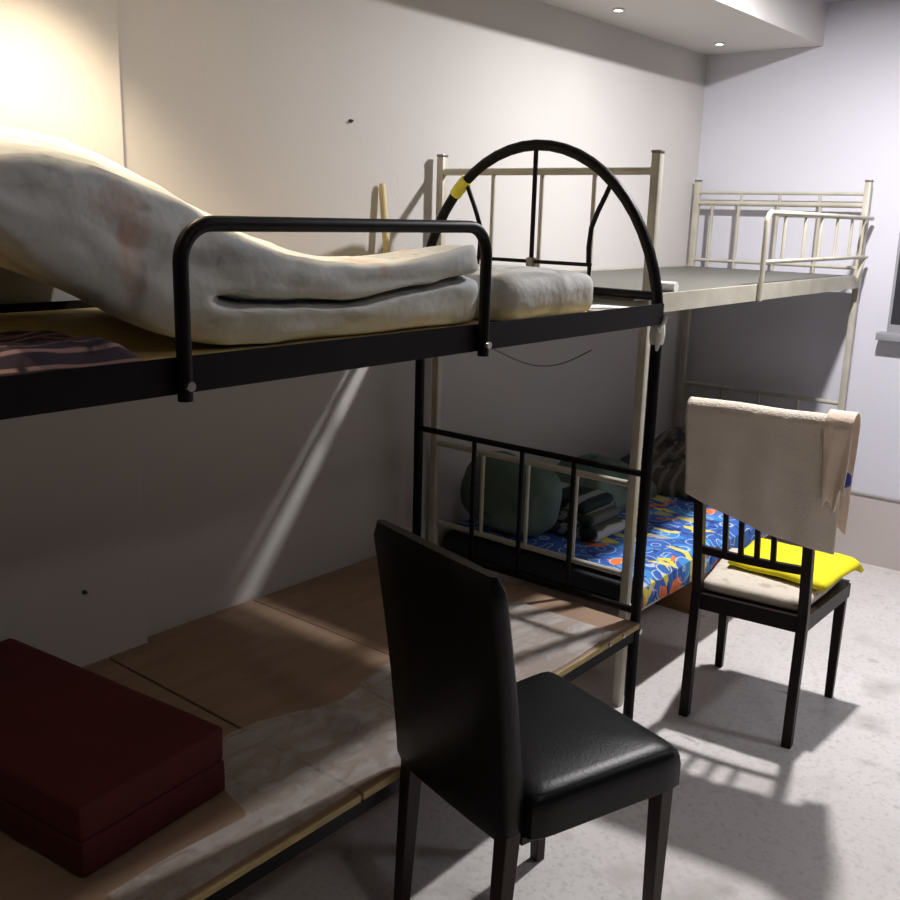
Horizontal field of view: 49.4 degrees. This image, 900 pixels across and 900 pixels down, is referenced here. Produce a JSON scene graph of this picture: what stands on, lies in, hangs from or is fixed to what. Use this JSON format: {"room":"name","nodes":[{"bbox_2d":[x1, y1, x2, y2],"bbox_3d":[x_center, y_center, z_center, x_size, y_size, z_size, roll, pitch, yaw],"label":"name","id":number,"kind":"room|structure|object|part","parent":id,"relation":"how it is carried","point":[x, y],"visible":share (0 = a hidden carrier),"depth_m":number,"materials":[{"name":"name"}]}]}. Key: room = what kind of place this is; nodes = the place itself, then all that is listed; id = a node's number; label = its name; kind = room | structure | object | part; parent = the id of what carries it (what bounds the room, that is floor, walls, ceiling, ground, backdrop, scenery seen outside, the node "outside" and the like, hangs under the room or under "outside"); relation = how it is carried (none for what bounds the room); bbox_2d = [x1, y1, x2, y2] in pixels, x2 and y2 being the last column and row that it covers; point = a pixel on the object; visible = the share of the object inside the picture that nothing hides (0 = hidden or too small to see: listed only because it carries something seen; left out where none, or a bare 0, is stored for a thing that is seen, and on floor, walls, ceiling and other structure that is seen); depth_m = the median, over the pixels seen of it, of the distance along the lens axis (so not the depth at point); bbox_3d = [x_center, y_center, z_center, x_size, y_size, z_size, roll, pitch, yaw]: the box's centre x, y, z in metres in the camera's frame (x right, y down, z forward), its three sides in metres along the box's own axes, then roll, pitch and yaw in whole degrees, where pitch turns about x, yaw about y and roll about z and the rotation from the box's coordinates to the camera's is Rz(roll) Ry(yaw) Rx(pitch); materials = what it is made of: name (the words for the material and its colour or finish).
{"room":"dormitory","nodes":[
{"label":"dormitory","id":0,"kind":"room"},
{"bbox_2d":[0,0,147,666],"bbox_3d":[-2.451,0.180,0.678,0.045,2.390,5.060,12,17,38],"label":"wall pillar","id":1,"kind":"structure","parent":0,"point":[71,516],"depth_m":2.44,"materials":[{"name":"white paint"}]},
{"bbox_2d":[116,0,706,636],"bbox_3d":[-1.452,-0.194,1.958,0.100,2.570,8.584,12,17,38],"label":"wall","id":2,"kind":"structure","parent":0,"point":[248,492],"depth_m":3.27,"materials":[{"name":"white paint"}]},
{"bbox_2d":[495,350,591,366],"bbox_3d":[0.411,-0.406,4.167,0.004,0.110,0.741,12,17,38],"label":"cable","id":3,"kind":"object","parent":2,"relation":"attached to","point":[495,350],"visible":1,"depth_m":4.15,"materials":[{"name":"black plastic"}]},
{"bbox_2d":[228,562,899,899],"bbox_3d":[1.058,1.660,0.259,6.685,0.100,8.584,12,17,38],"label":"floor","id":4,"kind":"structure","parent":0,"point":[753,817],"depth_m":2.76,"materials":[{"name":"concrete"}]},
{"bbox_2d":[0,139,667,899],"bbox_3d":[-0.440,0.116,2.388,1.024,1.821,2.156,12,17,38],"label":"bunk bed","id":5,"kind":"object","parent":4,"relation":"on","point":[290,652],"visible":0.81,"depth_m":2.28,"materials":[{"name":"black metal"}]},
{"bbox_3d":[-0.771,-0.371,2.558,0.032,0.059,2.092,12,17,38],"label":"rail","id":6,"kind":"part","parent":5,"relation":"part of","materials":[{"name":"black metal"}]},
{"bbox_2d":[0,330,143,375],"bbox_3d":[-0.677,-0.156,1.525,0.315,0.044,0.305,12,17,38],"label":"folded cloth","id":7,"kind":"object","parent":5,"relation":"on","point":[21,351],"visible":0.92,"depth_m":1.48,"materials":[{"name":"fabric"}]},
{"bbox_2d":[0,638,224,876],"bbox_3d":[-0.880,0.622,2.107,0.748,0.154,0.358,10,16,32],"label":"box","id":8,"kind":"object","parent":5,"relation":"on","point":[93,766],"visible":1,"depth_m":1.94,"materials":[{"name":"red fabric"}]},
{"bbox_2d":[0,126,477,344],"bbox_3d":[-0.628,-0.466,2.042,0.828,0.415,1.245,12,17,38],"label":"mattress","id":9,"kind":"object","parent":5,"relation":"on","point":[75,221],"visible":0.98,"depth_m":1.68,"materials":[{"name":"white fabric"}]},
{"bbox_3d":[-0.068,-0.217,2.002,0.032,0.059,2.092,12,17,38],"label":"rail","id":10,"kind":"part","parent":5,"relation":"part of","materials":[{"name":"black metal"}]},
{"bbox_3d":[-0.170,-0.281,1.811,0.024,0.288,0.800,12,17,38],"label":"guard rail","id":11,"kind":"part","parent":5,"relation":"part of","materials":[{"name":"black metal"}]},
{"bbox_2d":[127,602,609,899],"bbox_3d":[-0.177,0.636,2.417,0.410,0.016,1.620,12,17,38],"label":"plastic film","id":12,"kind":"object","parent":5,"relation":"on","point":[571,637],"visible":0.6,"depth_m":2.31,"materials":[{"name":"white"}]},
{"bbox_2d":[379,183,390,252],"bbox_3d":[-0.212,-0.706,3.244,0.061,0.343,0.027,12,17,38],"label":"wooden stick","id":13,"kind":"object","parent":5,"relation":"on","point":[382,188],"visible":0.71,"depth_m":3.22,"materials":[{"name":"brown wood"}]},
{"bbox_3d":[-0.104,0.739,2.241,0.032,0.047,2.092,12,17,38],"label":"rail","id":14,"kind":"part","parent":5,"relation":"part of","materials":[{"name":"black metal"}]},
{"bbox_2d":[463,264,592,321],"bbox_3d":[0.111,-0.422,2.566,0.410,0.123,0.427,12,17,38],"label":"pillow","id":15,"kind":"object","parent":5,"relation":"on","point":[517,291],"visible":0.5,"depth_m":2.40,"materials":[{"name":"white fabric"}]},
{"bbox_3d":[0.237,-0.002,3.190,0.900,0.021,0.021,12,17,38],"label":"rail","id":16,"kind":"part","parent":5,"relation":"part of","materials":[{"name":"black metal"}]},
{"bbox_3d":[0.239,-0.056,3.177,0.932,1.821,0.033,12,17,38],"label":"arched frame","id":17,"kind":"part","parent":5,"relation":"part of","materials":[{"name":"black metal"}]},
{"bbox_3d":[0.226,0.420,3.292,0.900,0.023,0.023,12,17,38],"label":"rail","id":18,"kind":"part","parent":5,"relation":"part of","materials":[{"name":"black metal"}]},
{"bbox_2d":[588,304,629,310],"bbox_3d":[0.349,-0.418,2.824,0.380,0.005,0.210,12,17,38],"label":"paper sheet","id":19,"kind":"object","parent":5,"relation":"on","point":[594,307],"visible":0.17,"depth_m":2.78,"materials":[{"name":"white paper"}]},
{"bbox_3d":[0.252,-0.514,3.067,0.900,0.026,0.026,12,17,38],"label":"rail","id":20,"kind":"part","parent":5,"relation":"part of","materials":[{"name":"black metal"}]},
{"bbox_2d":[374,520,680,899],"bbox_3d":[0.166,0.634,2.105,0.524,0.978,0.449,-8,17,-35],"label":"dining chair","id":21,"kind":"object","parent":4,"relation":"on","point":[537,757],"visible":1,"depth_m":1.96,"materials":[{"name":"black leather"}]},
{"bbox_3d":[-0.097,0.882,2.198,0.059,0.438,0.038,-8,17,-35],"label":"leg","id":22,"kind":"part","parent":21,"relation":"part of","materials":[{"name":"brown wood"}]},
{"bbox_3d":[-0.004,0.456,1.958,0.121,0.572,0.405,-8,17,-35],"label":"backrest","id":23,"kind":"part","parent":21,"relation":"part of","materials":[{"name":"black leather"}]},
{"bbox_3d":[0.098,0.950,1.941,0.059,0.438,0.038,-8,17,-35],"label":"leg","id":24,"kind":"part","parent":21,"relation":"part of","materials":[{"name":"brown wood"}]},
{"bbox_3d":[0.184,0.705,2.135,0.360,0.020,0.342,-8,17,-35],"label":"seat frame","id":25,"kind":"part","parent":21,"relation":"part of","materials":[{"name":"brown wood"}]},
{"bbox_3d":[0.228,0.831,2.450,0.038,0.438,0.038,-8,17,-35],"label":"leg","id":26,"kind":"part","parent":21,"relation":"part of","materials":[{"name":"brown wood"}]},
{"bbox_3d":[0.209,0.644,2.138,0.419,0.103,0.446,-8,17,-35],"label":"seat","id":27,"kind":"part","parent":21,"relation":"part of","materials":[{"name":"black leather"}]},
{"bbox_3d":[0.448,0.911,2.142,0.038,0.438,0.038,-8,17,-35],"label":"leg","id":28,"kind":"part","parent":21,"relation":"part of","materials":[{"name":"brown wood"}]},
{"bbox_2d":[428,150,874,706],"bbox_3d":[0.886,-0.238,4.064,0.887,1.794,2.130,12,17,38],"label":"bunk bed","id":29,"kind":"object","parent":4,"relation":"on","point":[699,287],"visible":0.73,"depth_m":3.57,"materials":[{"name":"beige metal"}]},
{"bbox_3d":[-0.050,-0.147,3.598,0.029,1.785,0.029,12,17,38],"label":"post","id":30,"kind":"part","parent":29,"relation":"part of","materials":[{"name":"beige metal"}]},
{"bbox_3d":[0.569,0.221,4.489,0.032,0.045,2.009,12,17,38],"label":"rail","id":31,"kind":"part","parent":29,"relation":"part of","materials":[{"name":"beige metal"}]},
{"bbox_3d":[0.258,0.338,3.446,0.827,0.019,0.020,12,17,38],"label":"rail","id":32,"kind":"part","parent":29,"relation":"part of","materials":[{"name":"beige metal"}]},
{"bbox_3d":[0.266,0.042,3.374,0.827,0.021,0.022,12,17,38],"label":"rail","id":33,"kind":"part","parent":29,"relation":"part of","materials":[{"name":"beige metal"}]},
{"bbox_3d":[0.292,-0.896,3.148,0.827,0.023,0.024,12,17,38],"label":"rail","id":34,"kind":"part","parent":29,"relation":"part of","materials":[{"name":"beige metal"}]},
{"bbox_2d":[444,493,766,609],"bbox_3d":[0.897,0.266,4.197,0.845,0.120,1.907,12,17,38],"label":"mattress","id":35,"kind":"object","parent":29,"relation":"on","point":[669,547],"visible":0.22,"depth_m":3.57,"materials":[{"name":"blue fabric"}]},
{"bbox_2d":[460,451,561,536],"bbox_3d":[0.222,0.161,3.659,0.411,0.302,0.192,9,16,30],"label":"bag","id":36,"kind":"object","parent":35,"relation":"on","point":[501,483],"visible":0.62,"depth_m":3.57,"materials":[{"name":"fabric"}]},
{"bbox_2d":[548,516,624,541],"bbox_3d":[0.469,0.272,3.780,0.376,0.046,0.252,12,17,38],"label":"folded garment","id":37,"kind":"object","parent":35,"relation":"on","point":[614,525],"visible":0.35,"depth_m":3.65,"materials":[{"name":"grey fabric"}]},
{"bbox_2d":[557,504,620,526],"bbox_3d":[0.462,0.226,3.773,0.331,0.041,0.240,12,17,38],"label":"folded garment","id":38,"kind":"object","parent":37,"relation":"on","point":[604,513],"visible":0.44,"depth_m":3.66,"materials":[{"name":"grey fabric"}]},
{"bbox_2d":[560,482,612,513],"bbox_3d":[0.453,0.178,3.767,0.294,0.046,0.222,12,17,38],"label":"folded garment","id":39,"kind":"object","parent":38,"relation":"on","point":[589,499],"visible":0.51,"depth_m":3.69,"materials":[{"name":"grey fabric"}]},
{"bbox_2d":[553,453,657,510],"bbox_3d":[0.610,0.120,4.145,0.398,0.175,0.492,12,17,38],"label":"blanket","id":40,"kind":"object","parent":35,"relation":"on","point":[619,493],"visible":0.33,"depth_m":4.03,"materials":[{"name":"fabric"}]},
{"bbox_2d":[619,426,693,500],"bbox_3d":[1.222,0.011,4.554,0.707,0.227,0.901,12,17,38],"label":"quilt","id":41,"kind":"object","parent":35,"relation":"on","point":[668,470],"visible":0.27,"depth_m":4.30,"materials":[{"name":"grey fabric"}]},
{"bbox_3d":[0.282,-0.517,3.239,0.827,0.023,0.024,12,17,38],"label":"rail","id":42,"kind":"part","parent":29,"relation":"part of","materials":[{"name":"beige metal"}]},
{"bbox_3d":[0.596,-0.753,4.254,0.032,0.060,2.009,12,17,38],"label":"rail","id":43,"kind":"part","parent":29,"relation":"part of","materials":[{"name":"beige metal"}]},
{"bbox_3d":[0.590,-0.007,3.093,0.029,1.785,0.029,12,17,38],"label":"post","id":44,"kind":"part","parent":29,"relation":"part of","materials":[{"name":"beige metal"}]},
{"bbox_2d":[661,281,678,291],"bbox_3d":[0.683,-0.531,3.166,0.110,0.033,0.033,13,18,39],"label":"tube","id":45,"kind":"object","parent":29,"relation":"on","point":[667,286],"visible":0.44,"depth_m":3.13,"materials":[{"name":"white plastic"}]},
{"bbox_3d":[1.223,-0.479,5.117,0.029,1.785,0.029,12,17,38],"label":"post","id":46,"kind":"part","parent":29,"relation":"part of","materials":[{"name":"beige metal"}]},
{"bbox_3d":[1.214,0.362,3.979,0.032,0.045,2.009,12,17,38],"label":"rail","id":47,"kind":"part","parent":29,"relation":"part of","materials":[{"name":"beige metal"}]},
{"bbox_3d":[1.241,-0.612,3.743,0.032,0.060,2.009,12,17,38],"label":"rail","id":48,"kind":"part","parent":29,"relation":"part of","materials":[{"name":"beige metal"}]},
{"bbox_3d":[1.539,-0.290,4.893,0.827,0.021,0.022,12,17,38],"label":"rail","id":49,"kind":"part","parent":29,"relation":"part of","materials":[{"name":"beige metal"}]},
{"bbox_3d":[1.556,-0.905,4.744,0.827,0.017,0.018,12,17,38],"label":"rail","id":50,"kind":"part","parent":29,"relation":"part of","materials":[{"name":"beige metal"}]},
{"bbox_3d":[1.564,-1.176,4.679,0.827,0.025,0.026,12,17,38],"label":"rail","id":51,"kind":"part","parent":29,"relation":"part of","materials":[{"name":"beige metal"}]},
{"bbox_3d":[1.565,-1.225,4.667,0.827,0.015,0.016,12,17,38],"label":"rail","id":52,"kind":"part","parent":29,"relation":"part of","materials":[{"name":"beige metal"}]},
{"bbox_3d":[1.519,-0.803,4.000,0.020,0.325,1.227,12,17,38],"label":"guard rail","id":53,"kind":"part","parent":29,"relation":"part of","materials":[{"name":"beige metal"}]},
{"bbox_3d":[1.862,-0.339,4.611,0.029,1.785,0.029,12,17,38],"label":"post","id":54,"kind":"part","parent":29,"relation":"part of","materials":[{"name":"beige metal"}]},
{"bbox_2d":[654,571,708,613],"bbox_3d":[0.949,0.450,4.330,0.504,0.335,0.404,12,17,38],"label":"cardboard box","id":55,"kind":"object","parent":4,"relation":"on","point":[679,600],"visible":0.02,"depth_m":4.09,"materials":[{"name":"brown cardboard"}]},
{"bbox_2d":[678,498,850,748],"bbox_3d":[1.023,0.365,3.170,0.444,1.047,0.557,10,16,32],"label":"dining chair","id":56,"kind":"object","parent":4,"relation":"on","point":[727,590],"visible":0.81,"depth_m":3.09,"materials":[{"name":"black wood"}]},
{"bbox_3d":[0.771,0.377,3.095,0.030,1.047,0.151,10,16,32],"label":"post","id":57,"kind":"part","parent":56,"relation":"part of","materials":[{"name":"black wood"}]},
{"bbox_3d":[0.997,0.611,3.565,0.034,0.383,0.034,10,16,32],"label":"leg","id":58,"kind":"part","parent":56,"relation":"part of","materials":[{"name":"black wood"}]},
{"bbox_3d":[0.928,0.339,3.016,0.316,0.025,0.029,10,16,32],"label":"rail","id":59,"kind":"part","parent":56,"relation":"part of","materials":[{"name":"black wood"}]},
{"bbox_2d":[685,396,844,554],"bbox_3d":[0.918,0.071,2.883,0.454,0.419,0.128,10,16,32],"label":"towel","id":60,"kind":"object","parent":56,"relation":"hanging from","point":[759,466],"visible":0.93,"depth_m":2.85,"materials":[{"name":"beige fabric"}]},
{"bbox_2d":[820,409,860,533],"bbox_3d":[1.100,0.073,2.766,0.081,0.383,0.170,10,16,32],"label":"cloth","id":61,"kind":"object","parent":60,"relation":"on","point":[841,428],"visible":0.94,"depth_m":2.71,"materials":[{"name":"beige fabric"}]},
{"bbox_3d":[1.054,0.472,3.249,0.444,0.052,0.432,10,16,32],"label":"seat frame","id":62,"kind":"part","parent":56,"relation":"part of","materials":[{"name":"black wood"}]},
{"bbox_2d":[727,538,863,591],"bbox_3d":[1.148,0.385,3.259,0.376,0.062,0.338,10,16,32],"label":"folded cloth","id":63,"kind":"object","parent":56,"relation":"on","point":[828,568],"visible":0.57,"depth_m":3.23,"materials":[{"name":"yellow fabric"}]},
{"bbox_3d":[1.049,0.428,2.916,0.030,1.047,0.151,10,16,32],"label":"post","id":64,"kind":"part","parent":56,"relation":"part of","materials":[{"name":"black wood"}]},
{"bbox_3d":[1.321,0.671,3.356,0.034,0.383,0.034,10,16,32],"label":"leg","id":65,"kind":"part","parent":56,"relation":"part of","materials":[{"name":"black wood"}]},
{"bbox_2d":[537,0,827,54],"bbox_3d":[-1.161,-1.299,1.473,0.568,0.180,8.384,12,17,38],"label":"ceiling","id":66,"kind":"structure","parent":0,"point":[694,25],"depth_m":4.10,"materials":[{"name":"white paint"}]},
{"bbox_2d":[612,8,624,11],"bbox_3d":[0.658,-1.719,3.820,0.050,0.010,0.050,12,17,38],"label":"recessed light","id":67,"kind":"object","parent":66,"relation":"in","point":[613,9],"visible":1,"depth_m":3.81,"materials":[{"name":"white plastic"}]},
{"bbox_2d":[714,42,724,45],"bbox_3d":[1.238,-1.865,4.490,0.050,0.010,0.050,12,17,38],"label":"recessed light","id":68,"kind":"object","parent":66,"relation":"in","point":[716,43],"visible":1,"depth_m":4.48,"materials":[{"name":"white plastic"}]},
{"bbox_2d":[682,0,899,546],"bbox_3d":[3.782,-0.337,3.152,6.485,2.570,0.100,12,17,38],"label":"wall","id":69,"kind":"structure","parent":0,"point":[825,118],"depth_m":4.66,"materials":[{"name":"white paint"}]},
{"bbox_2d":[834,494,899,570],"bbox_3d":[4.059,0.834,3.103,5.600,0.332,0.008,12,17,38],"label":"trim","id":70,"kind":"structure","parent":69,"relation":"attached to","point":[871,536],"depth_m":4.70,"materials":[{"name":"grey paint"}]},
{"bbox_2d":[851,491,899,502],"bbox_3d":[4.062,0.667,3.061,5.600,0.012,0.014,12,17,38],"label":"trim","id":71,"kind":"structure","parent":69,"relation":"attached to","point":[852,492],"depth_m":4.66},
{"bbox_2d":[875,233,899,341],"bbox_3d":[2.393,-0.876,4.085,1.055,0.935,0.070,12,17,38],"label":"window","id":72,"kind":"structure","parent":69,"relation":"in","point":[892,334],"depth_m":4.46,"materials":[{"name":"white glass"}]},
{"bbox_3d":[2.381,-0.439,4.191,1.055,0.035,0.070,12,17,38],"label":"sill","id":73,"kind":"part","parent":72,"relation":"part of","materials":[{"name":"white"}]},
{"bbox_3d":[2.403,-0.899,4.114,0.943,0.824,0.005,12,17,38],"label":"pane","id":74,"kind":"part","parent":72,"relation":"part of","materials":[{"name":"clear glass"}]},
{"bbox_2d":[822,0,855,2],"bbox_3d":[1.130,-0.934,-0.368,6.685,0.100,8.584,12,17,38],"label":"ceiling","id":75,"kind":"structure","parent":0,"point":[826,1],"depth_m":4.39,"materials":[{"name":"white paint"}]}
]}

